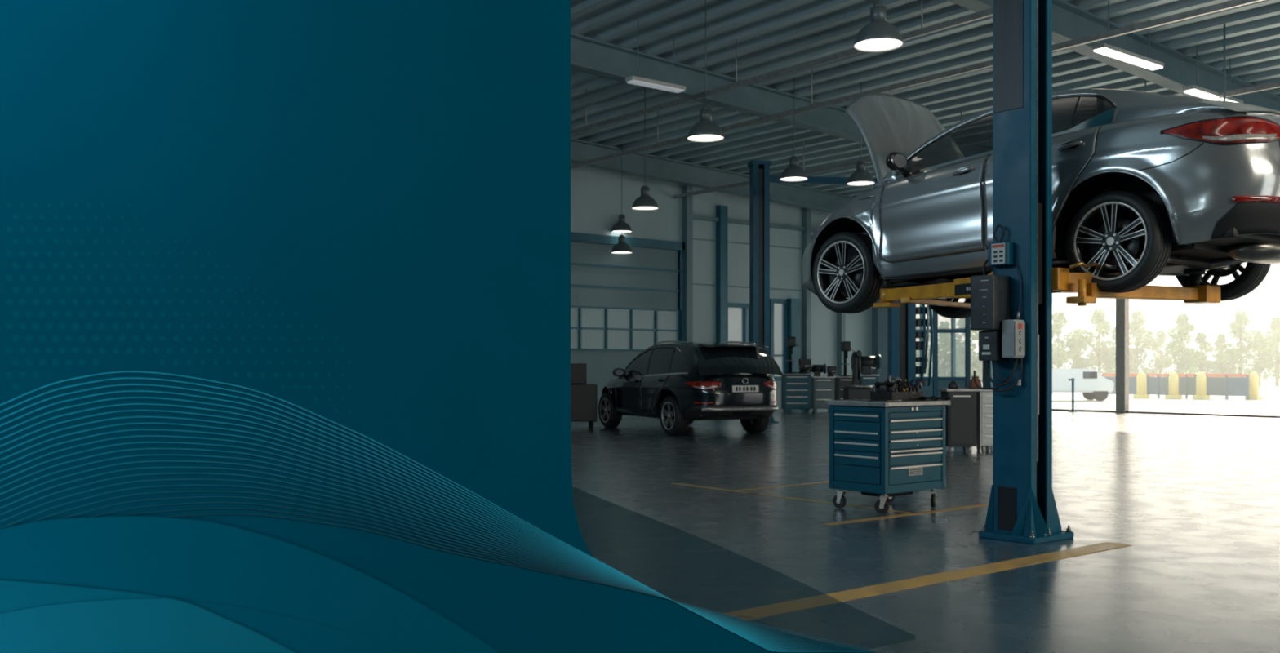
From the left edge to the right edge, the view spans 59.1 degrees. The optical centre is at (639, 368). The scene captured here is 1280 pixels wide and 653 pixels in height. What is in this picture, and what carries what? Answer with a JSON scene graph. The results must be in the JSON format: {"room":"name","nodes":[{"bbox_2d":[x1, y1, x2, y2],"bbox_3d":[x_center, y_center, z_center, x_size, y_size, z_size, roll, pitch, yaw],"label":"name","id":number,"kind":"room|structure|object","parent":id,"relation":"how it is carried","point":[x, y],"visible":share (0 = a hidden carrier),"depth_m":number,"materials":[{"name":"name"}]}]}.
{"room":"auto repair garage","nodes":[
{"label":"auto repair garage","id":0,"kind":"room"},
{"bbox_2d":[0,0,875,652],"bbox_3d":[-0.880,-0.325,3.579,4.936,3.250,0.120,0,0,-38],"label":"panel","id":1,"kind":"structure","parent":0,"point":[394,175],"depth_m":3.44,"materials":[{"name":"teal paint"}]},
{"bbox_2d":[0,202,878,652],"bbox_3d":[-0.364,0.415,3.897,3.622,1.731,0.019,0,0,-38],"label":"wave line pattern","id":2,"kind":"object","parent":1,"relation":"attached to","point":[124,584],"visible":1,"depth_m":3.21,"materials":[{"name":"teal"}]},
{"bbox_2d":[570,163,871,407],"bbox_3d":[-7.558,-2.900,27.875,40.500,8.400,0.200,0,0,-38],"label":"wall","id":3,"kind":"structure","parent":0,"point":[595,193],"depth_m":35.41,"materials":[{"name":"paint"}]},
{"bbox_2d":[570,231,684,413],"bbox_3d":[-0.969,-1.275,32.901,6.101,5.150,0.220,0,0,-38],"label":"door","id":4,"kind":"structure","parent":3,"relation":"in","point":[631,295],"depth_m":33.24,"materials":[{"name":"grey metal"}]},
{"bbox_2d":[682,185,693,342],"bbox_3d":[1.459,-2.150,34.677,0.235,6.900,0.220,0,0,-38],"label":"trim","id":5,"kind":"structure","parent":3,"relation":"attached to","point":[687,202],"depth_m":34.58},
{"bbox_2d":[715,204,728,342],"bbox_3d":[2.574,-1.900,35.552,0.309,6.400,0.220,0,0,-38],"label":"trim","id":6,"kind":"structure","parent":3,"relation":"attached to","point":[722,211],"depth_m":35.47,"materials":[{"name":"teal metal"}]},
{"bbox_2d":[728,302,749,342],"bbox_3d":[3.127,-0.925,36.176,1.285,2.290,0.200,0,0,-38],"label":"window","id":7,"kind":"structure","parent":3,"relation":"in","point":[738,313],"depth_m":36.20,"materials":[{"name":"glass"}]},
{"bbox_2d":[693,214,816,231],"bbox_3d":[4.923,-4.660,37.431,8.662,0.120,0.120,0,0,-38],"label":"trim","id":8,"kind":"structure","parent":3,"relation":"attached to","point":[695,216],"depth_m":36.12,"materials":[{"name":"paint"}]},
{"bbox_2d":[769,298,787,381],"bbox_3d":[4.557,-0.925,37.296,0.850,2.690,0.200,0,0,-38],"label":"window","id":9,"kind":"structure","parent":3,"relation":"in","point":[778,307],"depth_m":37.31,"materials":[{"name":"glass"}]},
{"bbox_2d":[786,298,799,373],"bbox_3d":[5.091,-0.500,37.525,0.413,3.600,0.220,0,0,-38],"label":"trim","id":10,"kind":"structure","parent":3,"relation":"attached to","point":[793,304],"depth_m":37.42,"materials":[{"name":"teal metal"}]},
{"bbox_2d":[801,207,810,359],"bbox_3d":[5.584,-2.150,37.911,0.211,6.900,0.220,0,0,-38],"label":"trim","id":11,"kind":"structure","parent":3,"relation":"attached to","point":[806,212],"depth_m":37.84,"materials":[{"name":"paint"}]},
{"bbox_2d":[836,312,844,376],"bbox_3d":[6.934,-2.150,38.970,0.186,6.900,0.220,0,0,-38],"label":"trim","id":12,"kind":"structure","parent":3,"relation":"attached to","point":[840,317],"depth_m":38.90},
{"bbox_2d":[871,300,877,374],"bbox_3d":[8.550,-2.150,40.236,0.633,6.900,0.220,0,0,-38],"label":"trim","id":13,"kind":"structure","parent":3,"relation":"attached to","point":[874,310],"depth_m":40.02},
{"bbox_2d":[877,299,887,382],"bbox_3d":[18.387,-2.300,27.440,0.200,7.200,32.500,0,0,-38],"label":"wall","id":14,"kind":"structure","parent":0,"point":[882,312],"depth_m":39.82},
{"bbox_2d":[920,297,983,387],"bbox_3d":[9.999,-0.800,38.041,0.200,4.140,4.006,0,0,-38],"label":"window","id":15,"kind":"structure","parent":14,"relation":"in","point":[953,320],"depth_m":37.49,"materials":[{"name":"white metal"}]},
{"bbox_2d":[570,407,1279,652],"bbox_3d":[2.411,1.423,14.915,40.600,0.253,32.900,0,0,-38],"label":"floor","id":16,"kind":"structure","parent":0,"point":[1195,499],"depth_m":8.58,"materials":[{"name":"concrete"}]},
{"bbox_2d":[570,363,597,428],"bbox_3d":[-1.443,0.600,24.487,0.969,1.400,0.600,0,0,-9],"label":"cabinet","id":17,"kind":"object","parent":16,"relation":"on","point":[584,396],"visible":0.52,"depth_m":24.24,"materials":[{"name":"grey metal"}]},
{"bbox_2d":[570,363,586,384],"bbox_3d":[-1.384,0.125,24.497,0.450,0.450,0.100,0,0,-9],"label":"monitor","id":18,"kind":"object","parent":17,"relation":"on","point":[578,371],"depth_m":24.46,"materials":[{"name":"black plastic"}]},
{"bbox_2d":[598,340,782,435],"bbox_3d":[0.816,0.378,23.533,2.516,1.854,5.431,0,0,-19],"label":"parked crossover","id":19,"kind":"object","parent":16,"relation":"on","point":[680,384],"visible":1,"depth_m":21.52,"materials":[{"name":"black paint"}]},
{"bbox_2d":[612,368,626,377],"bbox_3d":[-0.417,0.115,23.781,0.360,0.226,0.136,0,0,-24],"label":"mirror","id":20,"kind":"object","parent":19,"relation":"attached to","point":[617,371],"depth_m":23.71,"materials":[{"name":"black mirror"}]},
{"bbox_2d":[684,380,721,391],"bbox_3d":[1.153,0.324,21.063,0.725,0.197,0.169,0,0,21],"label":"tail lamp","id":21,"kind":"object","parent":19,"relation":"attached to","point":[690,385],"depth_m":20.99,"materials":[{"name":"red"}]},
{"bbox_2d":[764,379,777,390],"bbox_3d":[2.482,0.324,21.704,0.612,0.197,0.415,0,0,-38],"label":"tail lamp","id":22,"kind":"object","parent":19,"relation":"attached to","point":[769,384],"depth_m":21.45,"materials":[{"name":"red"}]},
{"bbox_2d":[781,373,812,413],"bbox_3d":[4.556,0.725,33.001,0.840,1.150,0.660,0,0,0],"label":"base cabinet","id":23,"kind":"object","parent":16,"relation":"on","point":[795,387],"visible":0.94,"depth_m":32.69,"materials":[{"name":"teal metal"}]},
{"bbox_2d":[782,373,812,374],"bbox_3d":[4.556,0.170,33.001,0.840,0.040,0.660,0,0,0],"label":"countertop","id":24,"kind":"structure","parent":23,"relation":"on","point":[782,373],"depth_m":32.67,"materials":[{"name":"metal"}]},
{"bbox_2d":[783,336,802,373],"bbox_3d":[4.373,-0.375,32.546,0.411,1.050,0.515,0,0,-25],"label":"drill","id":25,"kind":"object","parent":24,"relation":"on","point":[791,340],"visible":1,"depth_m":32.41,"materials":[{"name":"black metal"}]},
{"bbox_2d":[798,359,813,373],"bbox_3d":[4.733,-0.054,32.493,0.384,0.408,0.696,0,0,0],"label":"bench vice","id":26,"kind":"object","parent":24,"relation":"on","point":[804,365],"visible":1,"depth_m":32.27,"materials":[{"name":"black metal"}]},
{"bbox_2d":[808,364,826,376],"bbox_3d":[5.236,0.060,33.401,0.504,0.369,0.288,0,0,0],"label":"grinder","id":27,"kind":"object","parent":24,"relation":"on","point":[816,370],"visible":0.81,"depth_m":33.31,"materials":[{"name":"black metal"}]},
{"bbox_2d":[747,160,877,422],"bbox_3d":[6.233,-1.810,27.481,7.580,6.220,0.680,0,0,-8],"label":"lift","id":28,"kind":"object","parent":16,"relation":"on","point":[760,179],"visible":0.5,"depth_m":26.85,"materials":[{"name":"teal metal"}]},
{"bbox_2d":[810,376,835,412],"bbox_3d":[5.403,0.775,33.501,0.680,1.050,0.660,0,0,0],"label":"base cabinet","id":29,"kind":"object","parent":16,"relation":"on","point":[822,388],"visible":0.86,"depth_m":33.19,"materials":[{"name":"grey metal"}]},
{"bbox_2d":[834,376,852,399],"bbox_3d":[6.277,0.775,34.501,0.640,1.050,0.660,0,0,0],"label":"base cabinet","id":30,"kind":"object","parent":16,"relation":"on","point":[840,382],"visible":0.3,"depth_m":34.19,"materials":[{"name":"grey metal"}]},
{"bbox_2d":[835,376,852,377],"bbox_3d":[6.277,0.270,34.501,0.640,0.040,0.660,0,0,0],"label":"countertop","id":31,"kind":"structure","parent":30,"relation":"on","point":[836,376],"depth_m":34.17,"materials":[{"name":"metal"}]},
{"bbox_2d":[839,341,855,376],"bbox_3d":[6.205,-0.275,33.946,0.411,1.050,0.515,0,0,-25],"label":"drill","id":32,"kind":"object","parent":31,"relation":"on","point":[845,345],"visible":0.97,"depth_m":33.82,"materials":[{"name":"black metal"}]},
{"bbox_2d":[859,374,879,391],"bbox_3d":[7.045,0.750,35.001,0.610,1.100,0.660,0,0,0],"label":"base cabinet","id":33,"kind":"object","parent":16,"relation":"on","point":[865,380],"visible":0.32,"depth_m":34.69,"materials":[{"name":"teal metal"}]},
{"bbox_2d":[850,354,881,374],"bbox_3d":[6.920,-0.107,34.601,0.840,0.615,0.480,0,0,0],"label":"grinder","id":34,"kind":"object","parent":33,"relation":"on","point":[868,363],"visible":0.73,"depth_m":34.45,"materials":[{"name":"black metal"}]},
{"bbox_2d":[824,399,950,513],"bbox_3d":[2.294,0.797,10.477,0.924,0.999,0.724,0,0,-38],"label":"tool cart","id":35,"kind":"object","parent":16,"relation":"on","point":[885,450],"visible":0.98,"depth_m":10.21,"materials":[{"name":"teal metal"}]},
{"bbox_2d":[860,491,913,497],"bbox_3d":[2.298,1.147,10.506,0.420,0.065,0.300,0,0,-38],"label":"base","id":36,"kind":"object","parent":35,"relation":"on","point":[911,492],"depth_m":10.39,"materials":[{"name":"black"}]},
{"bbox_2d":[827,399,947,406],"bbox_3d":[2.294,0.321,10.477,0.920,0.042,0.720,0,0,-38],"label":"countertop","id":37,"kind":"structure","parent":35,"relation":"on","point":[837,402],"depth_m":10.23,"materials":[{"name":"metal"}]},
{"bbox_2d":[843,350,874,399],"bbox_3d":[5.613,0.425,29.056,0.700,1.750,0.790,0,0,0],"label":"tyre changer","id":38,"kind":"object","parent":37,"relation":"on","point":[855,391],"visible":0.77,"depth_m":28.78,"materials":[{"name":"black metal"}]},
{"bbox_2d":[870,375,924,400],"bbox_3d":[2.385,0.183,10.518,0.514,0.230,0.335,0,0,-38],"label":"tools","id":39,"kind":"object","parent":37,"relation":"on","point":[894,388],"visible":1,"depth_m":10.42,"materials":[{"name":"metal"}]},
{"bbox_2d":[887,301,933,386],"bbox_3d":[4.447,-0.810,18.999,0.852,4.220,0.680,0,0,2],"label":"lift","id":40,"kind":"object","parent":16,"relation":"on","point":[902,322],"visible":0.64,"depth_m":18.82,"materials":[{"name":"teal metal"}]},
{"bbox_2d":[915,298,970,399],"bbox_3d":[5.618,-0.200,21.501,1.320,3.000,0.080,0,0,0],"label":"booth","id":41,"kind":"object","parent":16,"relation":"on","point":[936,383],"visible":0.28,"depth_m":21.46,"materials":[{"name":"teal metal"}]},
{"bbox_2d":[938,388,978,452],"bbox_3d":[4.934,0.810,17.500,0.500,0.980,0.460,0,0,0],"label":"base cabinet","id":42,"kind":"object","parent":16,"relation":"on","point":[961,414],"visible":0.95,"depth_m":17.29,"materials":[{"name":"grey metal"}]},
{"bbox_2d":[938,388,978,391],"bbox_3d":[4.934,0.340,17.500,0.500,0.040,0.460,0,0,0],"label":"countertop","id":43,"kind":"structure","parent":42,"relation":"on","point":[940,389],"depth_m":17.27,"materials":[{"name":"metal"}]},
{"bbox_2d":[968,376,982,388],"bbox_3d":[5.194,0.220,17.500,0.200,0.200,0.200,0,0,-38],"label":"jar","id":44,"kind":"object","parent":43,"relation":"on","point":[971,384],"visible":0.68,"depth_m":17.44,"materials":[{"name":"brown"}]},
{"bbox_2d":[976,388,992,452],"bbox_3d":[5.382,0.810,17.601,0.360,0.980,0.460,0,0,0],"label":"base cabinet","id":45,"kind":"object","parent":16,"relation":"on","point":[984,397],"visible":0.59,"depth_m":17.39,"materials":[{"name":"grey metal"}]},
{"bbox_2d":[873,0,1220,544],"bbox_3d":[3.135,-1.522,9.631,2.249,5.645,2.479,0,0,-33],"label":"lift","id":46,"kind":"object","parent":16,"relation":"on","point":[1011,304],"visible":0.98,"depth_m":8.53,"materials":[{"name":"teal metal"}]},
{"bbox_2d":[993,249,1003,262],"bbox_3d":[2.703,-0.843,8.523,0.002,0.086,0.080,0,0,-38],"label":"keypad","id":47,"kind":"object","parent":46,"relation":"attached to","point":[997,254],"depth_m":8.52,"materials":[{"name":"white"}]},
{"bbox_2d":[1001,319,1025,358],"bbox_3d":[2.789,-0.217,8.434,0.138,0.285,0.117,0,0,-38],"label":"switch","id":48,"kind":"object","parent":46,"relation":"attached to","point":[1013,331],"depth_m":8.39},
{"bbox_2d":[801,88,1279,318],"bbox_3d":[3.521,-1.628,10.145,2.315,2.318,4.721,0,-1,-38],"label":"car","id":49,"kind":"object","parent":46,"relation":"on","point":[1146,185],"visible":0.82,"depth_m":8.84,"materials":[{"name":"silver metal"}]},
{"bbox_2d":[809,225,819,239],"bbox_3d":[1.771,-1.348,11.283,0.153,0.130,0.657,0,0,18],"label":"headlight","id":50,"kind":"object","parent":49,"relation":"attached to","point":[815,235],"depth_m":11.00,"materials":[{"name":"grey"}]},
{"bbox_2d":[885,151,910,176],"bbox_3d":[2.304,-1.809,10.083,0.324,0.220,0.115,0,-1,-38],"label":"mirror","id":51,"kind":"object","parent":49,"relation":"attached to","point":[895,161],"depth_m":10.01,"materials":[{"name":"black mirror"}]},
{"bbox_2d":[893,154,906,167],"bbox_3d":[2.305,-1.835,10.014,0.170,0.116,0.012,0,-1,-38],"label":"mirror glass","id":52,"kind":"object","parent":49,"relation":"attached to","point":[899,160],"depth_m":10.00,"materials":[{"name":"grey"}]},
{"bbox_2d":[1161,116,1279,143],"bbox_3d":[4.192,-1.684,8.080,0.813,0.191,0.206,0,0,11],"label":"tail lamp","id":53,"kind":"object","parent":49,"relation":"attached to","point":[1201,130],"depth_m":8.04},
{"bbox_2d":[1115,298,1128,413],"bbox_3d":[14.057,-1.075,32.922,0.250,4.750,0.280,0,0,-38],"label":"column","id":54,"kind":"structure","parent":16,"relation":"on","point":[1122,304],"depth_m":32.82,"materials":[{"name":"metal"}]},
{"bbox_2d":[1052,408,1279,417],"bbox_3d":[17.995,1.275,27.923,0.220,0.050,17.482,0,0,-38],"label":"trim","id":55,"kind":"structure","parent":16,"relation":"on","point":[1067,410],"depth_m":31.54,"materials":[{"name":"black metal"}]},
{"bbox_2d":[570,0,1279,196],"bbox_3d":[2.673,-6.739,15.120,41.466,2.341,33.100,0,0,-38],"label":"ceiling","id":56,"kind":"structure","parent":0,"point":[771,35],"depth_m":22.68,"materials":[{"name":"metal"}]},
{"bbox_2d":[610,143,632,253],"bbox_3d":[-0.510,-4.747,31.601,0.610,3.052,0.610,0,0,-38],"label":"pendant lamp","id":57,"kind":"object","parent":56,"relation":"hanging from","point":[621,247],"visible":1,"depth_m":31.50,"materials":[{"name":"grey"}]},
{"bbox_2d":[611,214,631,232],"bbox_3d":[-0.532,-5.108,33.001,0.610,2.253,0.610,0,0,-38],"label":"pendant lamp","id":58,"kind":"object","parent":56,"relation":"hanging from","point":[626,228],"visible":0.88,"depth_m":32.83,"materials":[{"name":"grey"}]},
{"bbox_2d":[631,88,658,210],"bbox_3d":[0.114,-5.002,25.301,0.610,2.855,0.610,0,0,-38],"label":"pendant lamp","id":59,"kind":"object","parent":56,"relation":"hanging from","point":[643,202],"visible":0.99,"depth_m":25.20,"materials":[{"name":"grey"}]},
{"bbox_2d":[625,20,685,93],"bbox_3d":[0.304,-5.893,21.331,1.300,1.185,0.220,0,0,-38],"label":"light","id":60,"kind":"object","parent":56,"relation":"hanging from","point":[634,80],"visible":1,"depth_m":21.23,"materials":[{"name":"white metal"}]},
{"bbox_2d":[626,80,684,93],"bbox_3d":[0.304,-5.315,21.331,1.240,0.030,0.200,0,0,-38],"label":"diffuser","id":61,"kind":"object","parent":60,"relation":"attached to","point":[655,84],"depth_m":21.30,"materials":[{"name":"grey"}]},
{"bbox_2d":[687,0,724,142],"bbox_3d":[1.068,-5.165,18.401,0.610,2.852,0.610,0,0,-38],"label":"pendant lamp","id":62,"kind":"object","parent":56,"relation":"hanging from","point":[705,130],"visible":1,"depth_m":18.30,"materials":[{"name":"grey"}]},
{"bbox_2d":[688,134,723,141],"bbox_3d":[1.068,-3.754,18.401,0.584,0.006,0.584,0,0,-38],"label":"diffuser","id":63,"kind":"object","parent":62,"relation":"attached to","point":[691,137],"depth_m":18.41,"materials":[{"name":"white"}]},
{"bbox_2d":[570,137,853,213],"bbox_3d":[-6.896,-6.219,26.869,40.300,2.454,0.320,0,0,-38],"label":"roof beam","id":64,"kind":"structure","parent":56,"relation":"attached to","point":[660,168],"depth_m":33.46,"materials":[{"name":"metal"}]},
{"bbox_2d":[570,32,865,143],"bbox_3d":[-2.393,-6.219,21.124,40.300,2.454,0.320,0,0,-38],"label":"roof beam","id":65,"kind":"structure","parent":56,"relation":"attached to","point":[589,55],"depth_m":24.04,"materials":[{"name":"metal"}]},
{"bbox_2d":[570,0,992,135],"bbox_3d":[5.402,-5.883,17.259,0.080,0.966,32.300,0,0,-38],"label":"ceiling pipe","id":66,"kind":"object","parent":56,"relation":"hanging from","point":[988,12],"visible":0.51,"depth_m":20.95,"materials":[{"name":"metal"}]},
{"bbox_2d":[779,77,808,181],"bbox_3d":[3.335,-5.215,24.501,0.610,2.242,0.610,0,0,-38],"label":"pendant lamp","id":67,"kind":"object","parent":56,"relation":"hanging from","point":[793,172],"visible":1,"depth_m":24.41,"materials":[{"name":"grey"}]},
{"bbox_2d":[846,82,875,186],"bbox_3d":[4.790,-5.141,24.501,0.610,2.284,0.610,0,0,-38],"label":"pendant lamp","id":68,"kind":"object","parent":56,"relation":"hanging from","point":[860,177],"visible":0.99,"depth_m":24.39,"materials":[{"name":"grey"}]},
{"bbox_2d":[853,0,903,52],"bbox_3d":[2.954,-5.324,14.000,0.610,2.646,0.610,0,0,-38],"label":"pendant lamp","id":69,"kind":"object","parent":56,"relation":"hanging from","point":[878,35],"visible":1,"depth_m":13.90,"materials":[{"name":"grey"}]},
{"bbox_2d":[854,38,902,50],"bbox_3d":[2.954,-4.016,14.000,0.584,0.006,0.584,0,0,-38],"label":"diffuser","id":70,"kind":"object","parent":69,"relation":"attached to","point":[860,44],"depth_m":14.01,"materials":[{"name":"white"}]},
{"bbox_2d":[570,0,1264,168],"bbox_3d":[7.054,-5.770,18.555,0.080,1.000,32.300,0,0,-38],"label":"ceiling pipe","id":71,"kind":"object","parent":56,"relation":"hanging from","point":[1230,4],"visible":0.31,"depth_m":20.57,"materials":[{"name":"metal"}]},
{"bbox_2d":[672,79,1279,198],"bbox_3d":[10.989,-5.595,21.640,0.080,0.890,32.300,0,0,-38],"label":"rail","id":72,"kind":"object","parent":56,"relation":"hanging from","point":[1277,84],"visible":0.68,"depth_m":28.93,"materials":[{"name":"metal"}]},
{"bbox_2d":[946,0,1279,111],"bbox_3d":[2.111,-6.219,15.379,40.300,2.454,0.320,0,0,-38],"label":"roof beam","id":73,"kind":"structure","parent":56,"relation":"attached to","point":[1069,21],"depth_m":21.01,"materials":[{"name":"metal"}]},
{"bbox_2d":[1092,1,1164,70],"bbox_3d":[8.454,-5.786,19.525,2.000,0.932,0.220,0,0,-38],"label":"light","id":74,"kind":"object","parent":56,"relation":"hanging from","point":[1105,49],"visible":1,"depth_m":19.36,"materials":[{"name":"plastic"}]},
{"bbox_2d":[1093,47,1162,70],"bbox_3d":[8.454,-5.335,19.525,1.940,0.030,0.200,0,0,-38],"label":"diffuser","id":75,"kind":"object","parent":74,"relation":"attached to","point":[1125,55],"depth_m":19.45,"materials":[{"name":"white"}]},
{"bbox_2d":[1182,44,1243,103],"bbox_3d":[10.989,-5.625,21.640,2.000,0.950,0.220,0,0,-38],"label":"light","id":76,"kind":"object","parent":56,"relation":"hanging from","point":[1193,90],"visible":0.67,"depth_m":21.30,"materials":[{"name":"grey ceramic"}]},
{"bbox_2d":[1183,88,1234,102],"bbox_3d":[10.989,-5.165,21.640,1.940,0.030,0.200,0,0,-38],"label":"diffuser","id":77,"kind":"object","parent":76,"relation":"attached to","point":[1202,93],"depth_m":21.32,"materials":[{"name":"white"}]},
{"bbox_2d":[1223,23,1225,101],"bbox_3d":[10.349,-4.895,20.001,0.100,2.390,0.095,0,0,-38],"label":"rod","id":78,"kind":"object","parent":56,"relation":"hanging from","point":[1224,24],"visible":0.29,"depth_m":19.98,"materials":[{"name":"paint"}]},
{"label":"outside","id":79,"kind":"structure","parent":0,"visible":0},
{"bbox_2d":[915,375,1279,415],"bbox_3d":[59.928,1.475,78.750,128.500,0.250,210.000,0,0,-38],"label":"yard","id":80,"kind":"structure","parent":79,"point":[1269,405],"depth_m":42.85,"materials":[{"name":"concrete"}]},
{"bbox_2d":[1101,373,1137,394],"bbox_3d":[21.888,0.805,51.502,1.670,1.090,0.100,0,0,39],"label":"barrier","id":81,"kind":"object","parent":80,"relation":"on","point":[1132,380],"visible":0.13,"depth_m":51.21,"materials":[{"name":"metal"}]},
{"bbox_2d":[1146,373,1169,398],"bbox_3d":[23.177,0.805,50.502,0.101,1.090,1.192,0,0,-26],"label":"barrier","id":82,"kind":"object","parent":80,"relation":"on","point":[1157,385],"visible":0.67,"depth_m":50.47,"materials":[{"name":"orange paint"}]},
{"bbox_2d":[1177,373,1196,398],"bbox_3d":[24.071,0.805,49.751,0.808,1.090,0.100,0,0,43],"label":"barrier","id":83,"kind":"object","parent":80,"relation":"on","point":[1187,385],"visible":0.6,"depth_m":49.70,"materials":[{"name":"metal"}]},
{"bbox_2d":[1205,373,1249,399],"bbox_3d":[25.321,0.805,48.751,0.100,1.090,1.890,0,0,-34],"label":"barrier","id":84,"kind":"object","parent":80,"relation":"on","point":[1217,384],"visible":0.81,"depth_m":48.68,"materials":[{"name":"metal"}]},
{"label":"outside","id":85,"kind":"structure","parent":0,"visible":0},
{"bbox_2d":[1052,368,1114,400],"bbox_3d":[17.713,0.675,47.013,3.443,1.349,1.720,0,0,7],"label":"van","id":86,"kind":"object","parent":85,"point":[1089,382],"visible":0.65,"depth_m":46.14,"materials":[{"name":"white paint"}]},
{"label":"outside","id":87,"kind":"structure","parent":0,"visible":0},
{"bbox_2d":[924,320,964,377],"bbox_3d":[21.235,-0.966,78.156,2.377,4.632,3.275,0,0,-38],"label":"tree","id":88,"kind":"object","parent":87,"point":[944,340],"visible":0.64,"depth_m":77.63,"materials":[{"name":"green plant"}]},
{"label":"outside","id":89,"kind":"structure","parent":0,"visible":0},
{"bbox_2d":[946,318,982,380],"bbox_3d":[22.734,-1.253,79.465,3.681,5.206,2.672,0,0,-23],"label":"tree","id":90,"kind":"object","parent":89,"point":[960,349],"visible":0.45,"depth_m":78.97,"materials":[{"name":"green plant"}]},
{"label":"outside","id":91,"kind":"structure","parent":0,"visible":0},
{"bbox_2d":[1052,311,1085,368],"bbox_3d":[30.173,-1.387,81.308,3.871,5.474,2.809,0,0,8],"label":"tree","id":92,"kind":"object","parent":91,"point":[1061,356],"visible":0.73,"depth_m":81.26,"materials":[{"name":"green plant"}]},
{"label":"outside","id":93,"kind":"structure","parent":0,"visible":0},
{"bbox_2d":[1065,328,1097,368],"bbox_3d":[32.264,-0.777,82.707,2.184,4.254,3.008,0,0,24],"label":"tree","id":94,"kind":"object","parent":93,"point":[1081,362],"visible":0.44,"depth_m":82.44,"materials":[{"name":"green plant"}]},
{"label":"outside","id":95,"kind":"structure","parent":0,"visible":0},
{"bbox_2d":[1079,307,1115,377],"bbox_3d":[34.346,-1.554,84.245,4.107,5.808,2.981,0,0,39],"label":"tree","id":96,"kind":"object","parent":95,"point":[1102,354],"visible":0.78,"depth_m":83.70,"materials":[{"name":"green plant"}]},
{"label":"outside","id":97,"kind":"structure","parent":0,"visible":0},
{"bbox_2d":[1102,325,1136,377],"bbox_3d":[35.972,-0.956,85.409,3.261,4.612,2.367,0,0,-35],"label":"tree","id":98,"kind":"object","parent":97,"point":[1113,335],"visible":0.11,"depth_m":85.04,"materials":[{"name":"green plant"}]},
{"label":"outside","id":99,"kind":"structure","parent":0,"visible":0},
{"bbox_2d":[1128,311,1164,377],"bbox_3d":[37.721,-1.525,86.300,2.951,5.750,4.066,0,0,-19],"label":"tree","id":100,"kind":"object","parent":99,"point":[1138,320],"visible":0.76,"depth_m":85.93,"materials":[{"name":"green plant"}]},
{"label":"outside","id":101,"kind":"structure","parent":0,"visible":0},
{"bbox_2d":[1141,330,1176,380],"bbox_3d":[40.368,-0.791,87.370,3.028,4.282,2.198,0,0,-4],"label":"tree","id":102,"kind":"object","parent":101,"point":[1161,362],"visible":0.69,"depth_m":87.31,"materials":[{"name":"green plant"}]},
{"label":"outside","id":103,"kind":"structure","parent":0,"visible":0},
{"bbox_2d":[1163,312,1207,377],"bbox_3d":[37.716,-1.227,77.944,2.645,5.153,3.645,0,0,12],"label":"tree","id":104,"kind":"object","parent":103,"point":[1188,357],"visible":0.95,"depth_m":77.67,"materials":[{"name":"green plant"}]},
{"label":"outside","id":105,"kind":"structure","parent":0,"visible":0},
{"bbox_2d":[1180,332,1222,374],"bbox_3d":[39.443,-0.591,79.390,2.745,3.881,1.992,0,0,27],"label":"tree","id":106,"kind":"object","parent":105,"point":[1201,340],"visible":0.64,"depth_m":78.99,"materials":[{"name":"green plant"}]},
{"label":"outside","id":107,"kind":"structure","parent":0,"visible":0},
{"bbox_2d":[1207,333,1234,373],"bbox_3d":[41.241,-0.580,80.546,1.981,3.860,2.730,0,0,43],"label":"tree","id":108,"kind":"object","parent":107,"point":[1220,361],"visible":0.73,"depth_m":80.16,"materials":[{"name":"green plant"}]},
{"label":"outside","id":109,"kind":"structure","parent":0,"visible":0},
{"bbox_2d":[1222,310,1271,374],"bbox_3d":[43.124,-1.414,81.445,2.837,5.528,3.910,0,0,-32],"label":"tree","id":110,"kind":"object","parent":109,"point":[1237,326],"visible":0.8,"depth_m":81.18,"materials":[{"name":"green plant"}]},
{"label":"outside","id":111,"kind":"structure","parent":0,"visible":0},
{"bbox_2d":[1243,333,1277,386],"bbox_3d":[45.466,-0.611,82.597,2.774,3.922,2.013,0,0,-16],"label":"tree","id":112,"kind":"object","parent":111,"point":[1260,365],"visible":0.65,"depth_m":82.54,"materials":[{"name":"green plant"}]},
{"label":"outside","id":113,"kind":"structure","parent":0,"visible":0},
{"bbox_2d":[1256,316,1279,386],"bbox_3d":[47.649,-1.245,84.005,2.663,5.190,3.670,0,0,-1],"label":"tree","id":114,"kind":"object","parent":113,"point":[1274,326],"visible":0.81,"depth_m":83.74,"materials":[{"name":"green plant"}]},
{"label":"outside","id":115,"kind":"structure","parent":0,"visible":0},
{"bbox_2d":[915,317,943,377],"bbox_3d":[21.182,-1.241,85.475,3.664,5.181,2.659,0,0,15],"label":"tree","id":116,"kind":"object","parent":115,"point":[917,353],"visible":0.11,"depth_m":84.85,"materials":[{"name":"green plant"}]},
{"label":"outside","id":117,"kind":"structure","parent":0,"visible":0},
{"bbox_2d":[1133,371,1150,399],"bbox_3d":[22.194,0.755,50.001,0.520,1.190,0.520,0,0,-38],"label":"bollard","id":118,"kind":"object","parent":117,"point":[1141,376],"visible":0.98,"depth_m":49.84,"materials":[{"name":"yellow paint"}]},
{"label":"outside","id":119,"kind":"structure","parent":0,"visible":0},
{"bbox_2d":[1164,371,1182,399],"bbox_3d":[23.330,0.755,49.401,0.520,1.190,0.520,0,0,-38],"label":"bollard","id":120,"kind":"object","parent":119,"point":[1173,376],"visible":1,"depth_m":49.24,"materials":[{"name":"yellow paint"}]},
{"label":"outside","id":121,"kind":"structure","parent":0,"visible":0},
{"bbox_2d":[1192,371,1209,399],"bbox_3d":[24.243,0.755,48.801,0.520,1.190,0.520,0,0,-38],"label":"bollard","id":122,"kind":"object","parent":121,"point":[1201,379],"visible":0.98,"depth_m":48.64,"materials":[{"name":"yellow paint"}]},
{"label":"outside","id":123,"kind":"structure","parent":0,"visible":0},
{"bbox_2d":[1244,372,1262,399],"bbox_3d":[26.184,0.755,48.201,0.520,1.190,0.520,0,0,-38],"label":"bollard","id":124,"kind":"object","parent":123,"point":[1254,377],"visible":1,"depth_m":48.03,"materials":[{"name":"yellow paint"}]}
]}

